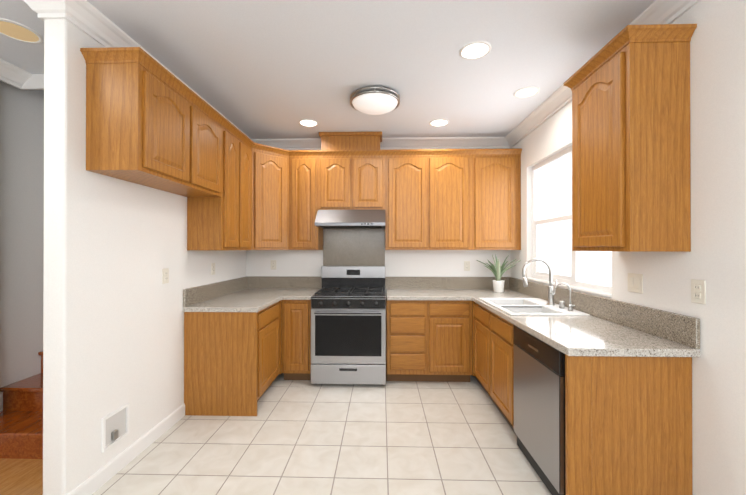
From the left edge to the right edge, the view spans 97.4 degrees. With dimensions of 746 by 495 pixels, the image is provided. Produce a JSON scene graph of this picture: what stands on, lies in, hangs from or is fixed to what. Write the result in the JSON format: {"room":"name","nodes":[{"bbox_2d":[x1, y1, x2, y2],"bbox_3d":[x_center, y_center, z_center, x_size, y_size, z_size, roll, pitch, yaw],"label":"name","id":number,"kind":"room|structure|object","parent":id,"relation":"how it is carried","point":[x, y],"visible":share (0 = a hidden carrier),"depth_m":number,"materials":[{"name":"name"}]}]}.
{"room":"kitchen","nodes":[
{"label":"kitchen","id":0,"kind":"room"},
{"bbox_2d":[0,458,42,494],"bbox_3d":[-2.306,1.431,1.703,1.255,0.050,9.600,0,0,2],"label":"floor","id":1,"kind":"structure","parent":0,"point":[21,476],"depth_m":2.01,"materials":[{"name":"brown wood"}]},
{"bbox_2d":[0,351,42,458],"bbox_3d":[-2.207,0.155,4.332,1.069,2.520,4.342,0,0,2],"label":"stairs","id":2,"kind":"structure","parent":1,"relation":"on","point":[21,425],"depth_m":2.34,"materials":[{"name":"brown wood"}]},
{"bbox_2d":[92,370,550,494],"bbox_3d":[-0.013,1.427,0.477,3.395,0.050,7.270,0,0,2],"label":"floor","id":3,"kind":"structure","parent":0,"point":[299,437],"depth_m":2.30,"materials":[{"name":"beige tile"}]},
{"bbox_2d":[184,300,281,415],"bbox_3d":[-1.262,0.978,3.385,0.617,0.868,1.279,0,0,2],"label":"base cabinet","id":4,"kind":"object","parent":3,"relation":"on","point":[232,363],"visible":0.85,"depth_m":2.75,"materials":[{"name":"brown wood"}]},
{"bbox_2d":[282,300,310,379],"bbox_3d":[-0.787,0.979,3.703,0.315,0.868,0.617,0,0,2],"label":"base cabinet","id":5,"kind":"object","parent":3,"relation":"on","point":[296,339],"visible":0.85,"depth_m":3.40,"materials":[{"name":"brown wood"}]},
{"bbox_2d":[183,280,286,311],"bbox_3d":[-1.243,0.446,3.369,0.660,0.190,1.280,0,0,2],"label":"countertop","id":6,"kind":"structure","parent":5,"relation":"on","point":[228,295],"depth_m":3.16,"materials":[{"name":"grey stone"}]},
{"bbox_2d":[311,266,385,384],"bbox_3d":[-0.242,0.817,3.619,0.766,1.190,0.715,0,0,2],"label":"range","id":7,"kind":"object","parent":3,"relation":"on","point":[348,324],"visible":1,"depth_m":3.31,"materials":[{"name":"silver metal"}]},
{"bbox_2d":[386,298,471,381],"bbox_3d":[0.588,0.978,3.667,0.880,0.868,0.617,0,0,2],"label":"base cabinet","id":8,"kind":"object","parent":3,"relation":"on","point":[428,340],"visible":0.98,"depth_m":3.36,"materials":[{"name":"brown wood"}]},
{"bbox_2d":[472,301,513,388],"bbox_3d":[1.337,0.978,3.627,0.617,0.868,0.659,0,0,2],"label":"base cabinet","id":9,"kind":"object","parent":3,"relation":"on","point":[492,335],"depth_m":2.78,"materials":[{"name":"brown wood"}]},
{"bbox_2d":[231,228,521,300],"bbox_3d":[0.042,0.207,3.670,3.211,0.990,0.648,0,0,2],"label":"countertop","id":10,"kind":"structure","parent":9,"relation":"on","point":[341,246],"depth_m":3.98,"materials":[{"name":"grey stone"}]},
{"bbox_2d":[477,254,520,291],"bbox_3d":[1.422,0.287,3.681,0.417,0.429,0.495,0,0,2],"label":"potted plant","id":11,"kind":"object","parent":10,"relation":"on","point":[498,271],"visible":1,"depth_m":3.68,"materials":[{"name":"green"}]},
{"bbox_2d":[514,325,565,494],"bbox_3d":[1.277,0.964,2.001,0.596,0.846,0.600,0,0,2],"label":"dishwasher","id":12,"kind":"object","parent":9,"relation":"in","point":[539,397],"visible":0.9,"depth_m":1.91,"materials":[{"name":"silver metal"}]},
{"bbox_2d":[467,280,699,356],"bbox_3d":[1.293,0.444,2.771,0.661,0.190,2.340,0,0,2],"label":"countertop","id":13,"kind":"structure","parent":9,"relation":"on","point":[607,327],"depth_m":1.94,"materials":[{"name":"grey stone"}]},
{"bbox_2d":[479,298,589,315],"bbox_3d":[1.301,0.584,2.781,0.570,0.197,0.790,0,0,2],"label":"sink","id":14,"kind":"object","parent":13,"relation":"in","point":[525,306],"visible":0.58,"depth_m":2.77,"materials":[{"name":"white ceramic"}]},
{"bbox_2d":[522,258,556,304],"bbox_3d":[1.400,0.287,2.762,0.275,0.397,0.098,0,0,2],"label":"faucet","id":15,"kind":"object","parent":13,"relation":"on","point":[551,293],"visible":1,"depth_m":2.77,"materials":[{"name":"silver metal"}]},
{"bbox_2d":[559,301,564,307],"bbox_3d":[1.512,0.457,2.626,0.040,0.055,0.039,0,0,2],"label":"air gap cap","id":16,"kind":"object","parent":13,"relation":"on","point":[561,304],"visible":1,"depth_m":2.61,"materials":[{"name":"silver metal"}]},
{"bbox_2d":[554,283,574,310],"bbox_3d":[1.455,0.377,2.493,0.143,0.216,0.065,0,0,2],"label":"filter faucet","id":17,"kind":"object","parent":13,"relation":"on","point":[570,307],"visible":1,"depth_m":2.50,"materials":[{"name":"silver metal"}]},
{"bbox_2d":[0,0,655,138],"bbox_3d":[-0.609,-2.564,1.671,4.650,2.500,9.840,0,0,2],"label":"ceiling","id":18,"kind":"structure","parent":0,"point":[265,69],"depth_m":2.22,"materials":[{"name":"paint"}]},
{"bbox_2d":[0,18,42,43],"bbox_3d":[-2.166,-1.310,1.988,0.236,0.007,0.236,0,0,2],"label":"recessed light","id":19,"kind":"object","parent":18,"relation":"in","point":[14,30],"visible":1,"depth_m":2.00,"materials":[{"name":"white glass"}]},
{"bbox_2d":[298,119,317,126],"bbox_3d":[-0.677,-1.305,3.440,0.206,0.007,0.206,0,0,2],"label":"recessed light","id":20,"kind":"object","parent":18,"relation":"in","point":[308,122],"visible":1,"depth_m":3.42,"materials":[{"name":"white"}]},
{"bbox_2d":[350,86,399,114],"bbox_3d":[0.017,-1.249,2.851,0.430,0.122,0.430,0,0,2],"label":"flush-mount ceiling light","id":21,"kind":"object","parent":18,"relation":"attached to","point":[374,100],"visible":1,"depth_m":2.74,"materials":[{"name":"white glass"}]},
{"bbox_2d":[429,119,448,126],"bbox_3d":[0.693,-1.305,3.433,0.206,0.007,0.206,0,0,2],"label":"recessed light","id":22,"kind":"object","parent":18,"relation":"in","point":[439,122],"visible":1,"depth_m":3.42,"materials":[{"name":"white"}]},
{"bbox_2d":[459,41,490,59],"bbox_3d":[0.680,-1.309,2.183,0.206,0.007,0.206,0,0,2],"label":"recessed light","id":23,"kind":"object","parent":18,"relation":"in","point":[473,50],"visible":1,"depth_m":2.18,"materials":[{"name":"white plastic"}]},
{"bbox_2d":[513,86,539,97],"bbox_3d":[1.296,-1.307,2.767,0.206,0.007,0.206,0,0,2],"label":"recessed light","id":24,"kind":"object","parent":18,"relation":"in","point":[528,91],"visible":1,"depth_m":2.77,"materials":[{"name":"white"}]},
{"bbox_2d":[0,0,745,494],"bbox_3d":[-0.609,-1.154,1.667,4.650,5.120,9.840,0,0,2],"label":"wall","id":25,"kind":"structure","parent":0,"point":[90,306],"depth_m":1.85,"materials":[{"name":"paint"}]},
{"bbox_2d":[0,58,31,89],"bbox_3d":[-2.700,-1.267,-0.288,0.095,0.116,5.580,0,0,2],"label":"crown molding","id":26,"kind":"structure","parent":25,"relation":"attached to","point":[11,74],"depth_m":2.41,"materials":[{"name":"white wood"}]},
{"bbox_2d":[23,0,47,20],"bbox_3d":[-1.775,-1.259,2.041,0.100,0.116,0.815,0,0,2],"label":"crown molding","id":27,"kind":"structure","parent":25,"relation":"attached to","point":[41,16],"depth_m":1.70,"materials":[{"name":"white wood"}]},
{"bbox_2d":[32,74,43,89],"bbox_3d":[-2.135,-1.258,2.478,0.835,0.116,0.020,0,0,2],"label":"crown molding","id":28,"kind":"structure","parent":25,"relation":"attached to","point":[37,79],"depth_m":2.48,"materials":[{"name":"white wood"}]},
{"bbox_2d":[101,403,128,452],"bbox_3d":[-1.599,1.117,2.045,0.020,0.200,0.200,0,0,2],"label":"outlet box","id":29,"kind":"object","parent":25,"relation":"attached to","point":[115,427],"visible":0.96,"depth_m":2.03,"materials":[{"name":"white plastic"}]},
{"bbox_2d":[67,403,184,494],"bbox_3d":[-1.610,1.358,2.227,0.039,0.100,1.052,0,0,2],"label":"baseboard","id":30,"kind":"structure","parent":25,"relation":"attached to","point":[97,480],"depth_m":2.11,"materials":[{"name":"white wood"}]},
{"bbox_2d":[80,47,195,186],"bbox_3d":[-1.448,-0.766,2.078,0.318,0.666,0.480,0,0,2],"label":"upper cabinet","id":31,"kind":"object","parent":25,"relation":"attached to","point":[151,122],"depth_m":1.85,"materials":[{"name":"brown wood"}]},
{"bbox_2d":[32,0,251,139],"bbox_3d":[-1.555,-1.257,2.785,0.120,0.116,2.315,0,0,2],"label":"crown molding","id":32,"kind":"structure","parent":25,"relation":"attached to","point":[91,20],"depth_m":1.82,"materials":[{"name":"white wood"}]},
{"bbox_2d":[162,268,168,283],"bbox_3d":[-1.592,0.219,2.518,0.010,0.115,0.072,0,0,2],"label":"light switch","id":33,"kind":"object","parent":25,"relation":"attached to","point":[165,275],"visible":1,"depth_m":2.51,"materials":[{"name":"beige plastic"}]},
{"bbox_2d":[151,95,223,198],"bbox_3d":[-1.435,-0.764,2.557,0.318,0.666,0.480,0,0,2],"label":"upper cabinet","id":34,"kind":"object","parent":25,"relation":"attached to","point":[209,123],"depth_m":2.56,"materials":[{"name":"brown wood"}]},
{"bbox_2d":[211,263,214,274],"bbox_3d":[-1.573,0.211,3.228,0.010,0.115,0.072,0,0,2],"label":"outlet","id":35,"kind":"object","parent":25,"relation":"attached to","point":[212,268],"visible":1,"depth_m":3.22,"materials":[{"name":"beige plastic"}]},
{"bbox_2d":[187,119,243,249],"bbox_3d":[-1.424,-0.535,2.956,0.318,1.121,0.318,0,0,2],"label":"upper cabinet","id":36,"kind":"object","parent":25,"relation":"attached to","point":[212,224],"depth_m":2.84,"materials":[{"name":"brown wood"}]},
{"bbox_2d":[244,135,255,249],"bbox_3d":[-1.416,-0.534,3.273,0.318,1.121,0.317,0,0,2],"label":"upper cabinet","id":37,"kind":"object","parent":25,"relation":"attached to","point":[249,146],"depth_m":3.34,"materials":[{"name":"brown wood"}]},
{"bbox_2d":[252,143,287,249],"bbox_3d":[-1.261,-0.533,3.729,0.603,1.121,0.603,0,0,2],"label":"upper cabinet","id":38,"kind":"object","parent":25,"relation":"attached to","point":[270,217],"depth_m":3.56,"materials":[{"name":"brown wood"}]},
{"bbox_2d":[271,260,275,269],"bbox_3d":[-1.222,0.214,4.024,0.072,0.115,0.010,0,0,2],"label":"electrical outlet","id":39,"kind":"object","parent":25,"relation":"attached to","point":[273,264],"visible":1,"depth_m":4.02,"materials":[{"name":"beige plastic"}]},
{"bbox_2d":[288,150,322,249],"bbox_3d":[-0.786,-0.532,3.859,0.340,1.121,0.318,0,0,2],"label":"upper cabinet","id":40,"kind":"object","parent":25,"relation":"attached to","point":[303,165],"depth_m":3.70,"materials":[{"name":"brown wood"}]},
{"bbox_2d":[320,147,351,209],"bbox_3d":[-0.426,-0.760,3.850,0.380,0.666,0.318,0,0,2],"label":"upper cabinet","id":41,"kind":"object","parent":25,"relation":"attached to","point":[335,162],"depth_m":3.69,"materials":[{"name":"brown wood"}]},
{"bbox_2d":[320,131,379,146],"bbox_3d":[-0.251,-1.199,3.862,0.670,0.212,0.288,0,0,2],"label":"vent cover","id":42,"kind":"object","parent":25,"relation":"attached to","point":[328,139],"depth_m":3.71,"materials":[{"name":"brown wood"}]},
{"bbox_2d":[352,147,387,210],"bbox_3d":[-0.047,-0.760,3.840,0.380,0.666,0.318,0,0,2],"label":"upper cabinet","id":43,"kind":"object","parent":25,"relation":"attached to","point":[369,164],"depth_m":3.68,"materials":[{"name":"brown wood"}]},
{"bbox_2d":[315,210,384,228],"bbox_3d":[-0.239,-0.326,3.733,0.754,0.196,0.503,0,0,2],"label":"range hood","id":44,"kind":"object","parent":43,"relation":"attached to","point":[331,219],"visible":1,"depth_m":3.56,"materials":[{"name":"silver metal"}]},
{"bbox_2d":[252,137,503,149],"bbox_3d":[-0.011,-1.253,3.954,3.095,0.116,0.095,0,0,2],"label":"crown molding","id":45,"kind":"structure","parent":25,"relation":"attached to","point":[413,142],"depth_m":3.94,"materials":[{"name":"white"}]},
{"bbox_2d":[385,149,427,249],"bbox_3d":[0.383,-0.532,3.828,0.480,1.121,0.318,0,0,2],"label":"upper cabinet","id":46,"kind":"object","parent":25,"relation":"attached to","point":[406,217],"depth_m":3.67,"materials":[{"name":"brown wood"}]},
{"bbox_2d":[428,149,471,249],"bbox_3d":[0.865,-0.532,3.815,0.483,1.121,0.318,0,0,2],"label":"upper cabinet","id":47,"kind":"object","parent":25,"relation":"attached to","point":[449,170],"depth_m":3.66,"materials":[{"name":"brown wood"}]},
{"bbox_2d":[464,261,469,270],"bbox_3d":[1.137,0.223,3.961,0.072,0.115,0.010,0,0,2],"label":"electrical outlet","id":48,"kind":"object","parent":25,"relation":"attached to","point":[466,265],"visible":1,"depth_m":3.96,"materials":[{"name":"beige plastic"}]},
{"bbox_2d":[472,148,521,249],"bbox_3d":[1.379,-0.532,3.802,0.546,1.121,0.318,0,0,2],"label":"upper cabinet","id":49,"kind":"object","parent":25,"relation":"attached to","point":[496,173],"depth_m":3.65,"materials":[{"name":"brown wood"}]},
{"bbox_2d":[526,146,611,296],"bbox_3d":[1.672,-0.260,2.859,0.112,1.199,1.289,0,0,2],"label":"window","id":50,"kind":"structure","parent":25,"relation":"in","point":[588,271],"depth_m":2.99,"materials":[{"name":"white glass"}]},
{"bbox_2d":[500,0,700,148],"bbox_3d":[1.516,-1.265,0.385,0.095,0.116,7.150,0,0,2],"label":"crown molding","id":51,"kind":"structure","parent":25,"relation":"attached to","point":[660,11],"depth_m":2.69,"materials":[{"name":"white wood"}]},
{"bbox_2d":[564,24,696,251],"bbox_3d":[1.434,-0.539,1.901,0.334,1.121,0.572,0,0,2],"label":"upper cabinet","id":52,"kind":"object","parent":25,"relation":"attached to","point":[628,86],"visible":1,"depth_m":1.65,"materials":[{"name":"brown wood"}]},
{"bbox_2d":[628,273,642,293],"bbox_3d":[1.600,0.217,2.004,0.010,0.115,0.118,0,0,2],"label":"light switch","id":53,"kind":"object","parent":25,"relation":"attached to","point":[635,282],"visible":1,"depth_m":1.99,"materials":[{"name":"beige plastic"}]},
{"bbox_2d":[691,279,705,303],"bbox_3d":[1.590,0.215,1.604,0.010,0.115,0.072,0,0,2],"label":"outlet","id":54,"kind":"object","parent":25,"relation":"attached to","point":[698,291],"visible":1,"depth_m":1.60,"materials":[{"name":"beige plastic"}]}
]}

